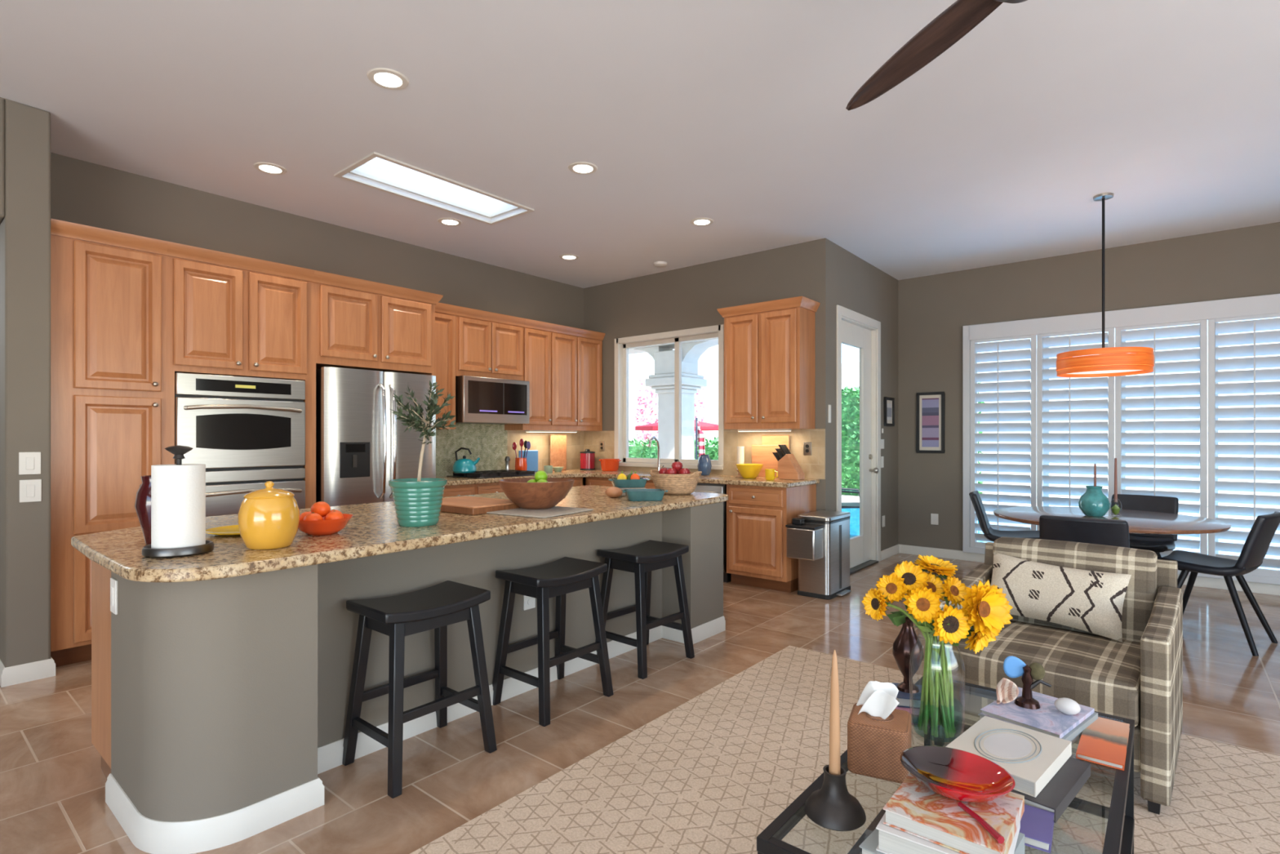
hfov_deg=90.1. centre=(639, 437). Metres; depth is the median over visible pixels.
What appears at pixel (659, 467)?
faucet
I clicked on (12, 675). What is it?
baseboard
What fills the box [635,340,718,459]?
patio column
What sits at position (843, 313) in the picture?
trim
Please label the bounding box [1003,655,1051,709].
figurine
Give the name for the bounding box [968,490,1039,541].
dining chair
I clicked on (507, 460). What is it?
pepper mill
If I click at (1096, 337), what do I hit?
shutter panel
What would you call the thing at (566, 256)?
recessed light
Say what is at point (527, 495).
bowl
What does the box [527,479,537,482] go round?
lime
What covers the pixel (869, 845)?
book
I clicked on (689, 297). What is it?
wall
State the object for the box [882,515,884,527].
outlet plate
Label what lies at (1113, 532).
dining chair
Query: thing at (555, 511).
placemat
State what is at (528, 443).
spoon
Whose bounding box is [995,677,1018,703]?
seashell
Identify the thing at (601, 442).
outlet plate
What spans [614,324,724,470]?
window
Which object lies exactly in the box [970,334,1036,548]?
shutter panel
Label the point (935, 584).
sunflower
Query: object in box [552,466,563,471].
bowl
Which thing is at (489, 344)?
upper cabinet
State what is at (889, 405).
print
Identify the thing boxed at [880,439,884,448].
thermostat
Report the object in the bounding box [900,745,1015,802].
shallow dish
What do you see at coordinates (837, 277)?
wall
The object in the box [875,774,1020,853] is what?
book
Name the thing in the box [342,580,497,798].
bar stool
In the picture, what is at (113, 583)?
switch plate
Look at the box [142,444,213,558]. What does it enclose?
paper towel holder
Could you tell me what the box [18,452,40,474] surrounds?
switch plate
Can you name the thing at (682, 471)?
apple
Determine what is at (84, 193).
wall
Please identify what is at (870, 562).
threshold
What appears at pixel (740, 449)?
candle stand
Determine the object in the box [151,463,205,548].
paper towel roll
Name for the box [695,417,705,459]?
flag
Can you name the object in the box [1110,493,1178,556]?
dining chair
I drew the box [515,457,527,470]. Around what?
utensil crock
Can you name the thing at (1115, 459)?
taper candle
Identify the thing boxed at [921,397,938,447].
print
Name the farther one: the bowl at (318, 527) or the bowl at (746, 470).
the bowl at (746, 470)
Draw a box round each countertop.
[71,484,728,582]
[435,469,819,487]
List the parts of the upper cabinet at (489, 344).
door, crown molding, door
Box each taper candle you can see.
[828,649,840,774]
[1093,463,1096,486]
[1114,457,1117,502]
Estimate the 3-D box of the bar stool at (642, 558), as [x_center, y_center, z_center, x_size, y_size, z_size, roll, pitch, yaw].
[0.022,0.962,3.705,0.393,0.653,0.464,0,0,42]
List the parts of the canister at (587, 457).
lid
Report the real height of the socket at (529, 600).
0.032 m
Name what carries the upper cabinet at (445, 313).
attached to the wall at (84, 193)
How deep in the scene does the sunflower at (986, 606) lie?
1.72 m
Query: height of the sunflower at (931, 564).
0.478 m
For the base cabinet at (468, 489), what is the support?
on the floor
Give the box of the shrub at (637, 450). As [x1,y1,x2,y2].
[628,435,718,459]
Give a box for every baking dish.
[608,477,649,487]
[621,488,667,501]
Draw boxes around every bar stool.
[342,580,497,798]
[492,556,613,726]
[595,539,694,679]
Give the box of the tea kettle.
[452,447,479,472]
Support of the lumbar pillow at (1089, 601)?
on the armchair at (1139, 677)
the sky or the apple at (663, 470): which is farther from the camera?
the sky
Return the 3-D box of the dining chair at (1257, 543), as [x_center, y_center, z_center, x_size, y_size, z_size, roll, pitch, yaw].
[3.683,0.877,4.077,0.476,0.834,0.578,0,0,-34]
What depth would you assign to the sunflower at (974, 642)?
1.76 m
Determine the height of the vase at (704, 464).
0.200 m
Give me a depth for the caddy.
5.03 m
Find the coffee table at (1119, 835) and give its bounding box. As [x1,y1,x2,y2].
[756,675,1134,853]
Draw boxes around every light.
[253,162,287,174]
[367,67,408,89]
[437,217,462,226]
[525,430,577,432]
[559,253,578,259]
[568,161,597,174]
[690,217,713,226]
[737,428,791,431]
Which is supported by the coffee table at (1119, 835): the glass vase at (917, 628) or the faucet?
the glass vase at (917, 628)
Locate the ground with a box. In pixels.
[841,494,1279,532]
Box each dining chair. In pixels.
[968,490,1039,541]
[1039,515,1129,547]
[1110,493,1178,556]
[1157,511,1279,656]
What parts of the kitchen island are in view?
baseboard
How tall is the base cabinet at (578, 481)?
0.880 m
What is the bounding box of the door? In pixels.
[841,320,879,568]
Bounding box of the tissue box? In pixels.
[847,702,911,783]
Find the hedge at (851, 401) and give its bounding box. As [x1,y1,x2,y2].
[841,382,985,495]
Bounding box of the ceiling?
[0,0,1279,288]
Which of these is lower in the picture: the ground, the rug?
the rug
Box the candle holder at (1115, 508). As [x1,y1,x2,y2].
[1110,498,1122,515]
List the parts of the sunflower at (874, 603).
stem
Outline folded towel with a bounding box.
[618,487,645,496]
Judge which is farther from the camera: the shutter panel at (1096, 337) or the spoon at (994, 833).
the shutter panel at (1096, 337)
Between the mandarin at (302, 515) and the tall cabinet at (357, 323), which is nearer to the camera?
the mandarin at (302, 515)
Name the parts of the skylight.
pane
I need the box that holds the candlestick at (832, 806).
[804,764,866,831]
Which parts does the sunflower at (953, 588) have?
stem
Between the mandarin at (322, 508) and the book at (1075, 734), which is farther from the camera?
the mandarin at (322, 508)
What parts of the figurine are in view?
arm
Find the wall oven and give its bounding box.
[174,372,305,516]
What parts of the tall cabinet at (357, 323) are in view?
door, crown molding, door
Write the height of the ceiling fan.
0.409 m
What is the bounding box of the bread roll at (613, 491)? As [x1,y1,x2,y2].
[604,486,622,497]
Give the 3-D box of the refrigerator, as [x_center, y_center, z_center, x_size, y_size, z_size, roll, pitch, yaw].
[-2.180,0.386,5.092,0.748,1.785,0.905,0,0,40]
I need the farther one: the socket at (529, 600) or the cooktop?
the cooktop
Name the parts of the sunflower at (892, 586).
stem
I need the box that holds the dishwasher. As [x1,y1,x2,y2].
[693,482,730,582]
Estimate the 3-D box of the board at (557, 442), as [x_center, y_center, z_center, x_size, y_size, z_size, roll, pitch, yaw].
[-0.911,0.168,7.141,0.020,0.400,0.240,0,0,40]
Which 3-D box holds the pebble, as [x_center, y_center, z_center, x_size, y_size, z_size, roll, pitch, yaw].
[1.229,0.773,1.838,0.064,0.044,0.052,0,0,40]
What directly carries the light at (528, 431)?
attached to the upper cabinet at (563, 338)
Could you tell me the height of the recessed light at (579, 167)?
0.006 m
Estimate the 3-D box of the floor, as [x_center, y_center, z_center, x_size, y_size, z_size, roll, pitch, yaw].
[0.132,1.349,2.395,10.350,0.120,11.159,0,0,40]
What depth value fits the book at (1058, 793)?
1.48 m
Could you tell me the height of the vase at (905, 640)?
0.222 m
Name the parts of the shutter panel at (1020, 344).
tilt rod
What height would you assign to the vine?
2.659 m
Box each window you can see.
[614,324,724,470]
[962,293,1279,584]
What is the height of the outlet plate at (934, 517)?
0.118 m
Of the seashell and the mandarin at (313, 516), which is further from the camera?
the mandarin at (313, 516)
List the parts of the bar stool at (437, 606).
leg, leg, seat, leg, leg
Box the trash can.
[797,510,850,599]
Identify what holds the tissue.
on the tissue box
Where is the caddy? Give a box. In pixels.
[785,517,824,560]
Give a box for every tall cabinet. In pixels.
[165,241,314,508]
[311,270,443,505]
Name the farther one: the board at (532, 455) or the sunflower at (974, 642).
the board at (532, 455)
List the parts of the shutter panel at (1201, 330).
tilt rod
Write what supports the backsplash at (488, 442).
attached to the wall at (84, 193)
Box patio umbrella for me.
[635,420,718,430]
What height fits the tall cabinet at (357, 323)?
2.482 m
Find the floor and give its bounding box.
[0,552,1279,853]
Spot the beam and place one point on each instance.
(632, 350)
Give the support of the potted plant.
on the island countertop at (373, 529)
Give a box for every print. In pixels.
[887,403,891,420]
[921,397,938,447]
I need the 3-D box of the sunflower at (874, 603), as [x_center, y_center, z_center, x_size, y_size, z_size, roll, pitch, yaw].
[0.753,0.620,1.792,0.244,0.399,0.085,0,0,-5]
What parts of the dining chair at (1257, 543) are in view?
leg, leg, seat, leg, leg, backrest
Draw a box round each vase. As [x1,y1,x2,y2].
[134,475,151,544]
[697,454,711,475]
[892,616,924,693]
[909,628,964,735]
[1078,485,1110,516]
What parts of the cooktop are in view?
glass plate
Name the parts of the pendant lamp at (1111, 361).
stem, lamp shade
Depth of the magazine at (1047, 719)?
1.83 m
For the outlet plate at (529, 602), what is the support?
attached to the kitchen island
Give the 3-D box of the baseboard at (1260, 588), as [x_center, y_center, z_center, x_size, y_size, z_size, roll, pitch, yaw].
[5.434,1.242,5.045,5.260,0.094,0.016,0,0,40]
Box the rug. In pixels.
[409,645,1279,853]
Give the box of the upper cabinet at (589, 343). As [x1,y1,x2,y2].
[570,328,604,431]
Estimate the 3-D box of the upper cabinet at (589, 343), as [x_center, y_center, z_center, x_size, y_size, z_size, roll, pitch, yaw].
[-0.661,-0.635,7.265,0.349,1.117,0.421,0,0,40]
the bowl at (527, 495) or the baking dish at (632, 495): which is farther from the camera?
the baking dish at (632, 495)
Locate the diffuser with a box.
[1067,369,1142,373]
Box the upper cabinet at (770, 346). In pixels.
[716,296,820,429]
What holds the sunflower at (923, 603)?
in the glass vase at (917, 628)
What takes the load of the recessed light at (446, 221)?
in the ceiling
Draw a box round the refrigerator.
[315,366,435,506]
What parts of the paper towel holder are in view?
post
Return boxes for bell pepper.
[617,471,626,479]
[626,471,632,479]
[630,471,639,479]
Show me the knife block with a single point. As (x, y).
(788, 468)
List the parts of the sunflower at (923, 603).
stem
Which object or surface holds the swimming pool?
on the ground
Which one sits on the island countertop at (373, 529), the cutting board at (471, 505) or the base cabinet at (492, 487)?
the cutting board at (471, 505)
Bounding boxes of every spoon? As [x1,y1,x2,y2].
[519,438,524,457]
[524,440,530,457]
[957,801,1004,843]
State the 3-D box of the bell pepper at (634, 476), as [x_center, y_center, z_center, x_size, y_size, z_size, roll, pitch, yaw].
[-0.034,0.277,4.351,0.067,0.096,0.067,0,0,-5]
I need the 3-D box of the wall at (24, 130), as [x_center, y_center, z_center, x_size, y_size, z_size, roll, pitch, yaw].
[-4.757,-0.242,2.076,0.667,3.062,4.132,0,0,40]
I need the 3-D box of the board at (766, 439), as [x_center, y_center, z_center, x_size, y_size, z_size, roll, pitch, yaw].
[1.251,0.173,5.903,0.280,0.390,0.018,0,0,40]
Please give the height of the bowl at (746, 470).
0.125 m
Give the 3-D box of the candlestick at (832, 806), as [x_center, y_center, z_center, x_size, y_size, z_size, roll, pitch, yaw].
[0.433,0.789,1.422,0.132,0.098,0.132,0,0,40]
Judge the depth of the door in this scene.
6.49 m
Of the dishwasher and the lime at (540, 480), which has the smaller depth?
the lime at (540, 480)
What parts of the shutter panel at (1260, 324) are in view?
tilt rod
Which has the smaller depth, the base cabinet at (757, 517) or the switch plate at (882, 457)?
the base cabinet at (757, 517)
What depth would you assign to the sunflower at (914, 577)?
1.80 m
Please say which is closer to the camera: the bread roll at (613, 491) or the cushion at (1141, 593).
the cushion at (1141, 593)
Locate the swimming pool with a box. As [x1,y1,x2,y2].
[841,508,1279,569]
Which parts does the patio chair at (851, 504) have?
rail, rail, seat, leg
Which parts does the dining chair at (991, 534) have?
backrest, seat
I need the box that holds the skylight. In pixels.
[333,151,533,225]
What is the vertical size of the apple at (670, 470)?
0.077 m
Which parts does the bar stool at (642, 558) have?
leg, leg, seat, leg, leg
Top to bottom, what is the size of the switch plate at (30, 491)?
0.118 m
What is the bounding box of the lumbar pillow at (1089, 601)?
[990,551,1131,641]
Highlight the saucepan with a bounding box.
[599,458,621,471]
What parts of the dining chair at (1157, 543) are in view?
seat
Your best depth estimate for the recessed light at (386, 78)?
3.13 m
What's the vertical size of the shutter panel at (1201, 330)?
2.155 m
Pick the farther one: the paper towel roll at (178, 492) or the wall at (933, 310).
the wall at (933, 310)
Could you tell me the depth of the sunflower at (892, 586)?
1.79 m
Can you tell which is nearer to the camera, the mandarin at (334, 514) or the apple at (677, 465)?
the mandarin at (334, 514)
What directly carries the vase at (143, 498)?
on the island countertop at (373, 529)
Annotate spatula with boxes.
[512,441,517,457]
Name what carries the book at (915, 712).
on the coffee table at (1119, 835)
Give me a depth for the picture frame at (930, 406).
6.93 m
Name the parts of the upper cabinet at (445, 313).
crown molding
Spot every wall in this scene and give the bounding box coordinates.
[0,97,50,667]
[50,152,583,485]
[583,241,809,485]
[809,238,897,551]
[897,222,1279,551]
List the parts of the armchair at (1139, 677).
arm, panel, arm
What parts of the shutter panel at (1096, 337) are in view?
tilt rod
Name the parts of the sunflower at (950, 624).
stem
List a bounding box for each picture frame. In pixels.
[883,396,894,426]
[915,391,945,453]
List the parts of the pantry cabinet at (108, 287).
door, crown molding, door, door, knob, knob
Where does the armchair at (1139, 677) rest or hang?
on the rug
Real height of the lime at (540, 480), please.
0.068 m
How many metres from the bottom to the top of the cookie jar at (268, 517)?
0.236 m
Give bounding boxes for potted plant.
[388,380,456,526]
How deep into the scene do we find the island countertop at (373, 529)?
2.53 m
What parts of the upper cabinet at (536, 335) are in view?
door, crown molding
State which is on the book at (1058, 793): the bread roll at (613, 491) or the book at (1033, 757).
the book at (1033, 757)
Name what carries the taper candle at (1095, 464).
in the vase at (1093, 502)
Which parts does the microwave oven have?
door glass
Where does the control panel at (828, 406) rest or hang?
attached to the wall at (837, 277)
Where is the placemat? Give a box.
[486,506,593,518]
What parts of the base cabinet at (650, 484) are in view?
drawer, drawer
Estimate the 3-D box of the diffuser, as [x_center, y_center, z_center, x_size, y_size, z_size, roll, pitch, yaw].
[3.376,-0.492,4.657,0.556,0.006,0.556,0,0,40]
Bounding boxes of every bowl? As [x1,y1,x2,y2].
[297,513,353,535]
[498,477,574,509]
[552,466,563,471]
[735,463,763,478]
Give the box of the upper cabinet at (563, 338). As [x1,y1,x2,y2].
[550,324,578,430]
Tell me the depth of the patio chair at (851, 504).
8.27 m
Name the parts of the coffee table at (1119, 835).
leg, shelf frame, leg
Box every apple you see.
[658,466,667,474]
[666,467,677,474]
[671,461,683,471]
[679,466,690,474]
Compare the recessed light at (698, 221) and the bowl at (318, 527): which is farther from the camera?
the recessed light at (698, 221)
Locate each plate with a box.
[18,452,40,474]
[19,479,41,502]
[110,577,117,614]
[205,524,239,536]
[523,595,535,610]
[599,440,604,451]
[803,441,811,454]
[880,456,884,467]
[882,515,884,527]
[930,513,937,524]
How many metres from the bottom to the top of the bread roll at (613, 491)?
0.072 m
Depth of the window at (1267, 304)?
6.02 m
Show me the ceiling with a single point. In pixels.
(997, 150)
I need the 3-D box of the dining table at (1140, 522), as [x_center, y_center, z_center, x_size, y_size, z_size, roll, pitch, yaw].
[3.182,0.909,4.402,1.310,0.730,1.310,0,0,40]
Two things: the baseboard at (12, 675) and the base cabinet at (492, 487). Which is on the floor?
the base cabinet at (492, 487)
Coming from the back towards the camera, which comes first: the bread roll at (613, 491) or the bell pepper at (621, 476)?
the bell pepper at (621, 476)
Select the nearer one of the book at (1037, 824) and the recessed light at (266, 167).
the book at (1037, 824)
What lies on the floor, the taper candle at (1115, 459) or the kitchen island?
the kitchen island
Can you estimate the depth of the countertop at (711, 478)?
5.70 m
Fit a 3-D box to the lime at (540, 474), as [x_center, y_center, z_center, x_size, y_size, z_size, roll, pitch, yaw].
[-0.545,0.216,3.521,0.068,0.068,0.076,0,0,40]
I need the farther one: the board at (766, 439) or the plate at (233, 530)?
the board at (766, 439)
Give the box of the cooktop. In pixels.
[446,469,535,479]
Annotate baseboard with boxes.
[0,657,55,687]
[880,544,899,560]
[898,544,964,559]
[964,551,1279,595]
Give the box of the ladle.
[523,440,527,457]
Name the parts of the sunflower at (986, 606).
stem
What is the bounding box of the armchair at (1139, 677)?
[933,536,1182,814]
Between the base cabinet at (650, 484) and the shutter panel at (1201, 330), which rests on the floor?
the base cabinet at (650, 484)
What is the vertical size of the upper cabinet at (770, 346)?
1.117 m
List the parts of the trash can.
lid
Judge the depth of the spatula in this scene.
6.51 m
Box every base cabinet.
[443,484,475,497]
[475,482,503,494]
[564,477,582,486]
[586,476,655,488]
[726,484,816,592]
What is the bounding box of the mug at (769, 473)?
[764,468,777,479]
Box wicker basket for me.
[649,469,702,494]
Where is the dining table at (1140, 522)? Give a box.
[993,506,1231,534]
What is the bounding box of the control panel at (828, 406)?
[827,404,831,422]
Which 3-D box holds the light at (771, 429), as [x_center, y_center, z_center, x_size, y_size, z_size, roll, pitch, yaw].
[1.133,-0.066,5.838,0.520,0.022,0.060,0,0,40]
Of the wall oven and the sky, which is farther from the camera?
the sky
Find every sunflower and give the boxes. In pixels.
[861,587,942,735]
[875,573,933,730]
[892,560,940,727]
[902,586,943,734]
[913,554,957,737]
[915,603,970,737]
[922,571,955,737]
[923,625,999,736]
[933,579,1013,716]
[939,576,967,724]
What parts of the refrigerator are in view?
door, dispenser panel, handle, handle, door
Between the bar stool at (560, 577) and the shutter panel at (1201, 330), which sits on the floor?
the bar stool at (560, 577)
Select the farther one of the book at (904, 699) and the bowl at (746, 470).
the bowl at (746, 470)
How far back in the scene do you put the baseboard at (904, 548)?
6.92 m
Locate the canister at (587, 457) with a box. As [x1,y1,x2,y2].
[579,448,595,470]
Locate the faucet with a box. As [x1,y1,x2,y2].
[648,435,664,470]
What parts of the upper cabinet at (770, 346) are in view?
door, crown molding, door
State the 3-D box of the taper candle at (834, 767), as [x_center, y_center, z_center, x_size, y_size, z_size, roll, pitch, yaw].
[0.433,0.615,1.422,0.025,0.285,0.025,0,0,40]
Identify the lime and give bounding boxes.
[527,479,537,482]
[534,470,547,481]
[537,479,547,482]
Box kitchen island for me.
[91,502,725,853]
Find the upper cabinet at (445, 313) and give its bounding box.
[435,302,458,429]
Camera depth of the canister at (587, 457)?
7.19 m
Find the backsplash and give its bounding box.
[507,428,825,479]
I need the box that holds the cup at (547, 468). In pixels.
[543,465,552,472]
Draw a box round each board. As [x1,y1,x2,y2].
[440,496,519,515]
[518,449,537,471]
[550,434,566,471]
[751,444,779,477]
[761,435,789,449]
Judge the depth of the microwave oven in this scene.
6.03 m
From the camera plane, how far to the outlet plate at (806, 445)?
5.73 m
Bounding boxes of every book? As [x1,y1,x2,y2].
[859,828,1024,853]
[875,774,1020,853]
[883,773,1024,853]
[892,682,921,708]
[895,706,940,728]
[945,715,1071,797]
[977,711,1097,744]
[1010,756,1090,822]
[1019,804,1053,853]
[1075,716,1129,770]
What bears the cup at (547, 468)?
on the countertop at (711, 478)
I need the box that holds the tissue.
[856,680,898,719]
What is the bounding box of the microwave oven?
[455,375,529,424]
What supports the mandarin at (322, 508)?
in the bowl at (318, 527)
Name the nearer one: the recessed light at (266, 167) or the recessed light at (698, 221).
the recessed light at (266, 167)
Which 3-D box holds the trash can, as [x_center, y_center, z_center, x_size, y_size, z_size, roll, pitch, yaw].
[1.557,0.961,5.319,0.334,0.655,0.472,0,0,40]
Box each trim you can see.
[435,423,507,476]
[835,305,880,561]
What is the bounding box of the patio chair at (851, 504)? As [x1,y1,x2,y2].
[841,488,859,508]
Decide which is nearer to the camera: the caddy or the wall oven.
the wall oven
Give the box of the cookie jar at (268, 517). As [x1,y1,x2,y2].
[237,480,299,549]
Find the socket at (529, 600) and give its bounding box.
[527,598,532,604]
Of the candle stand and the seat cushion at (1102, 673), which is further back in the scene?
the candle stand
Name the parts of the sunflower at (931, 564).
stem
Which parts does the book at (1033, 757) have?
oval panel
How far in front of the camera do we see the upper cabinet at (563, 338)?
6.86 m
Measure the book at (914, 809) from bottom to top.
0.030 m
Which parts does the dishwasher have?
handle, door, toe panel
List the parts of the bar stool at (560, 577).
leg, leg, seat, leg, leg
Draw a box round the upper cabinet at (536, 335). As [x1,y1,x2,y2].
[504,318,553,430]
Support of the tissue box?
on the coffee table at (1119, 835)
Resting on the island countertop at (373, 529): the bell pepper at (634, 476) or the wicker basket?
the wicker basket
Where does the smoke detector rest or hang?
attached to the ceiling
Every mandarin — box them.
[299,511,311,520]
[302,512,323,520]
[311,501,330,516]
[324,510,343,519]
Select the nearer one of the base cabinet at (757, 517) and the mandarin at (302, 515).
the mandarin at (302, 515)
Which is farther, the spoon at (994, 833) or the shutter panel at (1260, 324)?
the shutter panel at (1260, 324)
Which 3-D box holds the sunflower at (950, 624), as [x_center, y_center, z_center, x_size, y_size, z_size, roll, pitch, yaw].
[0.826,0.632,1.738,0.138,0.374,0.134,0,0,40]
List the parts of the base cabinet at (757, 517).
drawer, door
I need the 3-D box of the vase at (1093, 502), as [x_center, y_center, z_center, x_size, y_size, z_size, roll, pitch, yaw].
[3.154,0.440,4.438,0.184,0.205,0.184,0,0,40]
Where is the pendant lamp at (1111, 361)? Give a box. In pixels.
[1056,192,1154,377]
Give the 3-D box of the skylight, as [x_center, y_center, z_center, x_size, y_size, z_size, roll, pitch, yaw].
[-1.432,-1.855,4.606,0.570,0.212,1.330,0,0,40]
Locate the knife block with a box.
[772,444,804,479]
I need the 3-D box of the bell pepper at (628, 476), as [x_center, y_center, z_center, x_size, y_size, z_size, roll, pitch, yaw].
[-0.058,0.277,4.384,0.067,0.096,0.067,0,0,-5]
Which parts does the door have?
knob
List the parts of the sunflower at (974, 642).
stem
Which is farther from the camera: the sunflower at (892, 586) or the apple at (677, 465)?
the apple at (677, 465)
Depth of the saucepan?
6.97 m
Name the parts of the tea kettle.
handle, spout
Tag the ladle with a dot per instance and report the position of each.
(526, 441)
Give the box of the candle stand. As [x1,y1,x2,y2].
[735,446,743,477]
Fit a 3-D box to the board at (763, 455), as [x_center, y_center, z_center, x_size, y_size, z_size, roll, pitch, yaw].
[1.185,0.218,5.918,0.340,0.300,0.018,0,0,40]
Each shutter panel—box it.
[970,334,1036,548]
[1036,328,1114,530]
[1115,320,1207,556]
[1208,313,1279,577]
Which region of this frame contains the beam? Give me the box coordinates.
[628,337,718,354]
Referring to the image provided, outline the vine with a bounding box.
[634,376,706,445]
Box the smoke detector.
[653,261,667,267]
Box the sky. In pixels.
[628,329,1279,508]
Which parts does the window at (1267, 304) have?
frame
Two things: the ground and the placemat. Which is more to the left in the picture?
the placemat
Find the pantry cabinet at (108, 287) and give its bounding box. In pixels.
[50,218,168,666]
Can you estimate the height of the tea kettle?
0.233 m
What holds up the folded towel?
on the island countertop at (373, 529)
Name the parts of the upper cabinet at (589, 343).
door, crown molding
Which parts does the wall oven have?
door, control panel, handle, handle, door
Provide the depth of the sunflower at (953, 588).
1.78 m
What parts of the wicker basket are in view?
handle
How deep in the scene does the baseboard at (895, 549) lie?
6.90 m
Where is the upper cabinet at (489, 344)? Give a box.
[455,306,525,380]
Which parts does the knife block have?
knife handle, knife handle, knife handle, knife handle, knife handle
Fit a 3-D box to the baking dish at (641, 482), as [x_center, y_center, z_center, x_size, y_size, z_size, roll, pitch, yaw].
[-0.076,0.307,4.347,0.276,0.055,0.170,0,0,-12]
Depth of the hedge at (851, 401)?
14.47 m
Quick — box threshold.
[849,560,878,574]
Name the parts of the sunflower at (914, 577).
stem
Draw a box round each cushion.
[949,619,1140,726]
[991,536,1157,642]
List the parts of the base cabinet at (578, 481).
drawer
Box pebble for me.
[1053,697,1080,715]
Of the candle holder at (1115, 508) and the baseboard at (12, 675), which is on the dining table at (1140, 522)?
the candle holder at (1115, 508)
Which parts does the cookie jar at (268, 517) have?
lid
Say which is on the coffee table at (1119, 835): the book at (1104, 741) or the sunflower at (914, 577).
the book at (1104, 741)
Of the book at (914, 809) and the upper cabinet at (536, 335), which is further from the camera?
the upper cabinet at (536, 335)
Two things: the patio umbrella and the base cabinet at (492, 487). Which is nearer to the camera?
the base cabinet at (492, 487)
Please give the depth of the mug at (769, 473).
5.51 m
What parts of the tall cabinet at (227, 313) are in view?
door, crown molding, door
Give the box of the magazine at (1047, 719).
[980,687,1094,737]
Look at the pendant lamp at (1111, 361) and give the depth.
4.53 m
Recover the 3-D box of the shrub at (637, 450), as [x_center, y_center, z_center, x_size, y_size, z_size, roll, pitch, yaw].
[0.763,0.688,16.904,4.555,1.456,1.214,0,0,40]
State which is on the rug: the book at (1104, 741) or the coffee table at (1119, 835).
the coffee table at (1119, 835)
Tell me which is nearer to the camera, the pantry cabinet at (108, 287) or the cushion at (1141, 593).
the cushion at (1141, 593)
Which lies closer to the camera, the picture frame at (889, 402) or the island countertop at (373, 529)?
the island countertop at (373, 529)
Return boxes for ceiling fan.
[845,0,1027,111]
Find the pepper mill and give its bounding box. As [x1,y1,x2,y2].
[504,456,510,470]
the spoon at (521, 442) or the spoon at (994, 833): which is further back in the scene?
the spoon at (521, 442)
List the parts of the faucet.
spout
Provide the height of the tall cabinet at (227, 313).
2.482 m

